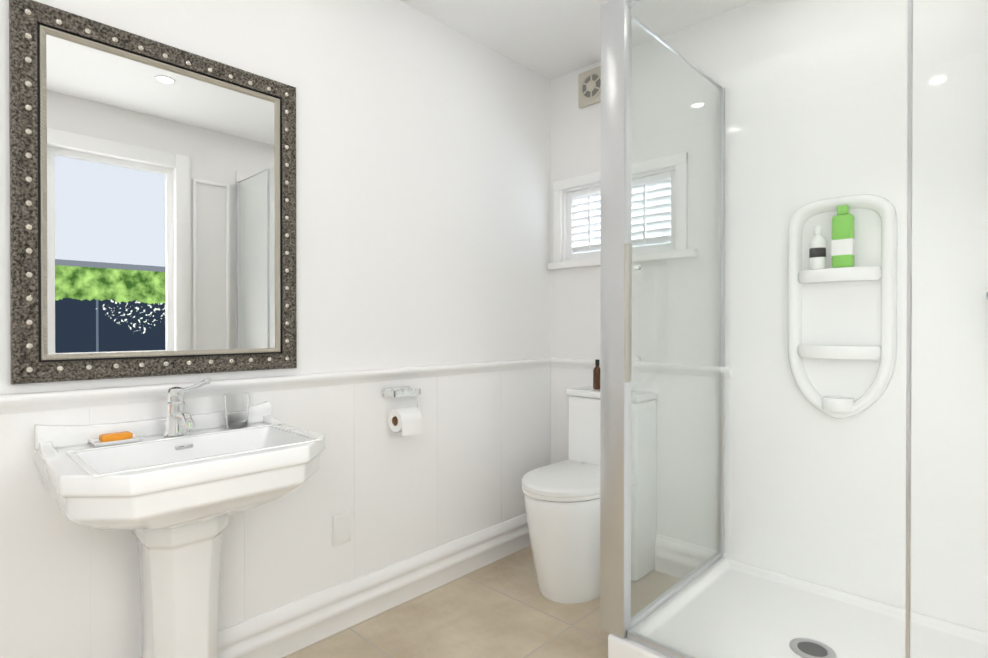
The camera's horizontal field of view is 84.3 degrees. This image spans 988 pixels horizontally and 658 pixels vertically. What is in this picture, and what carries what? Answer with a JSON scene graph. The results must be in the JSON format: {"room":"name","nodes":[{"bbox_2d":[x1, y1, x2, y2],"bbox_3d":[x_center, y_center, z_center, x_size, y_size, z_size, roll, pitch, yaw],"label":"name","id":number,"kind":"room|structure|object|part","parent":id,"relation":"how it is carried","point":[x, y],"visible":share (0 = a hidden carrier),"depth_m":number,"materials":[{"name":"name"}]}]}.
{"room":"bathroom","nodes":[
{"label":"bathroom","id":0,"kind":"room"},
{"bbox_2d":[0,0,550,394],"bbox_3d":[-0.742,-0.116,2.011,0.120,2.510,3.170,0,0,44],"label":"wall","id":1,"kind":"structure","parent":0,"point":[423,156],"depth_m":2.25,"materials":[{"name":"white paint"}]},
{"bbox_2d":[9,0,296,383],"bbox_3d":[-0.967,-0.357,1.663,0.028,0.993,0.761,0,0,44],"label":"mirror","id":2,"kind":"object","parent":1,"relation":"attached to","point":[152,207],"visible":1,"depth_m":1.60,"materials":[{"name":"grey metal"}]},
{"bbox_2d":[0,358,551,414],"bbox_3d":[-0.686,0.189,1.959,0.034,0.050,2.929,0,0,44],"label":"trim","id":3,"kind":"structure","parent":1,"relation":"attached to","point":[42,401],"depth_m":1.78,"materials":[{"name":"white wood"}]},
{"bbox_2d":[0,367,551,657],"bbox_3d":[-0.695,0.671,1.971,0.008,0.935,2.927,0,0,44],"label":"wainscot","id":4,"kind":"structure","parent":1,"relation":"attached to","point":[471,455],"depth_m":2.00,"materials":[{"name":"white wood"}]},
{"bbox_2d":[333,511,350,545],"bbox_3d":[-0.580,0.759,2.079,0.008,0.116,0.075,0,0,44],"label":"electrical outlet plate","id":5,"kind":"object","parent":4,"relation":"attached to","point":[341,528],"visible":1,"depth_m":2.08,"materials":[{"name":"white plastic"}]},
{"bbox_2d":[382,386,421,436],"bbox_3d":[-0.367,0.334,2.225,0.111,0.183,0.136,0,0,44],"label":"toilet roll holder","id":6,"kind":"object","parent":4,"relation":"attached to","point":[407,421],"visible":1,"depth_m":2.19,"materials":[{"name":"white paper"}]},
{"bbox_2d":[218,513,530,657],"bbox_3d":[-0.686,1.057,1.959,0.027,0.165,2.922,0,0,44],"label":"baseboard","id":7,"kind":"structure","parent":1,"relation":"attached to","point":[285,630],"depth_m":2.13,"materials":[{"name":"white wood"}]},
{"bbox_2d":[282,545,680,657],"bbox_3d":[0.097,1.193,1.217,2.440,0.100,3.170,0,0,44],"label":"floor","id":8,"kind":"structure","parent":0,"point":[503,607],"depth_m":2.10,"materials":[{"name":"tile"}]},
{"bbox_2d":[34,378,324,657],"bbox_3d":[-0.811,0.644,1.480,0.500,0.994,0.615,0,0,44],"label":"sink","id":9,"kind":"object","parent":8,"relation":"on","point":[175,488],"visible":0.98,"depth_m":1.45,"materials":[{"name":"white ceramic"}]},
{"bbox_2d":[88,431,143,446],"bbox_3d":[-1.028,0.296,1.485,0.078,0.025,0.114,0,0,44],"label":"soap dish","id":10,"kind":"object","parent":9,"relation":"on","point":[115,438],"visible":0.98,"depth_m":1.47,"materials":[{"name":"white ceramic"}]},
{"bbox_2d":[224,392,248,427],"bbox_3d":[-0.809,0.255,1.718,0.072,0.104,0.072,0,0,44],"label":"glass tumbler","id":11,"kind":"object","parent":9,"relation":"on","point":[236,409],"visible":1,"depth_m":1.69,"materials":[{"name":"clear glass"}]},
{"bbox_2d":[522,386,657,603],"bbox_3d":[0.401,0.715,2.467,0.392,0.844,0.679,0,0,44],"label":"toilet","id":12,"kind":"object","parent":8,"relation":"on","point":[562,503],"visible":0.56,"depth_m":2.29,"materials":[{"name":"white ceramic"}]},
{"bbox_2d":[593,359,599,388],"bbox_3d":[0.512,0.224,2.703,0.042,0.146,0.042,0,0,44],"label":"bottle","id":13,"kind":"object","parent":12,"relation":"on","point":[596,377],"visible":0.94,"depth_m":2.69,"materials":[{"name":"brown glass"}]},
{"bbox_2d":[600,0,987,657],"bbox_3d":[1.113,0.016,1.641,1.321,2.250,0.902,0,0,44],"label":"shower","id":14,"kind":"object","parent":8,"relation":"on","point":[858,486],"visible":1,"depth_m":1.93,"materials":[{"name":"white plastic"}]},
{"bbox_3d":[0.440,-0.050,1.722,0.025,0.430,0.090,0,0,44],"label":"handle","id":15,"kind":"part","parent":14,"relation":"part of","materials":[{"name":"silver metal"}]},
{"bbox_2d":[608,558,987,657],"bbox_3d":[1.133,1.066,1.644,1.288,0.149,0.876,0,0,44],"label":"tray","id":16,"kind":"object","parent":14,"relation":"on","point":[626,645],"depth_m":1.88,"materials":[{"name":"white plastic"}]},
{"bbox_2d":[809,225,825,269],"bbox_3d":[1.218,-0.306,2.055,0.054,0.166,0.054,0,0,44],"label":"shampoo bottle","id":17,"kind":"object","parent":14,"relation":"on","point":[815,242],"depth_m":2.04,"materials":[{"name":"white plastic"}]},
{"bbox_2d":[831,205,854,267],"bbox_3d":[1.278,-0.337,1.999,0.069,0.228,0.043,0,0,44],"label":"bottle","id":18,"kind":"object","parent":14,"relation":"on","point":[835,241],"depth_m":1.98,"materials":[{"name":"green plastic"}]},
{"bbox_2d":[788,194,897,418],"bbox_3d":[1.269,-0.078,2.023,0.350,0.834,0.122,0,0,44],"label":"shelf","id":19,"kind":"object","parent":14,"relation":"attached to","point":[829,280],"depth_m":2.03,"materials":[{"name":"white plastic"}]},
{"bbox_2d":[399,0,754,79],"bbox_3d":[0.097,-1.417,1.204,2.440,0.100,3.170,0,0,44],"label":"ceiling","id":20,"kind":"structure","parent":0,"point":[551,39],"depth_m":2.45,"materials":[{"name":"white paint"}]},
{"bbox_2d":[550,0,948,365],"bbox_3d":[1.150,-0.118,2.313,2.200,2.510,0.120,0,0,44],"label":"wall","id":21,"kind":"structure","parent":0,"point":[575,292],"depth_m":2.52,"materials":[{"name":"white paint"}]},
{"bbox_2d":[578,66,600,108],"bbox_3d":[0.506,-1.250,2.813,0.170,0.180,0.035,0,0,44],"label":"fan","id":22,"kind":"object","parent":21,"relation":"attached to","point":[589,87],"visible":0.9,"depth_m":2.81,"materials":[{"name":"beige plastic"}]},
{"bbox_2d":[548,152,697,269],"bbox_3d":[0.643,-0.564,2.757,0.824,0.479,0.156,0,0,44],"label":"window","id":23,"kind":"structure","parent":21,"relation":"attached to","point":[581,222],"depth_m":2.72,"materials":[{"name":"white wood"}]},
{"bbox_2d":[552,367,730,558],"bbox_3d":[0.677,0.668,2.680,0.954,0.935,0.008,0,0,44],"label":"wainscot","id":24,"kind":"structure","parent":21,"relation":"attached to","point":[563,379],"depth_m":2.50,"materials":[{"name":"white wood"}]},
{"bbox_2d":[552,358,731,377],"bbox_3d":[0.679,0.186,2.656,0.924,0.050,0.034,0,0,44],"label":"trim","id":25,"kind":"structure","parent":21,"relation":"attached to","point":[556,362],"depth_m":2.56,"materials":[{"name":"white wood"}]},
{"bbox_2d":[654,534,726,578],"bbox_3d":[0.662,1.053,2.672,0.930,0.165,0.027,0,0,44],"label":"baseboard","id":26,"kind":"structure","parent":21,"relation":"attached to","point":[676,542],"depth_m":2.49,"materials":[{"name":"white wood"}]}
]}

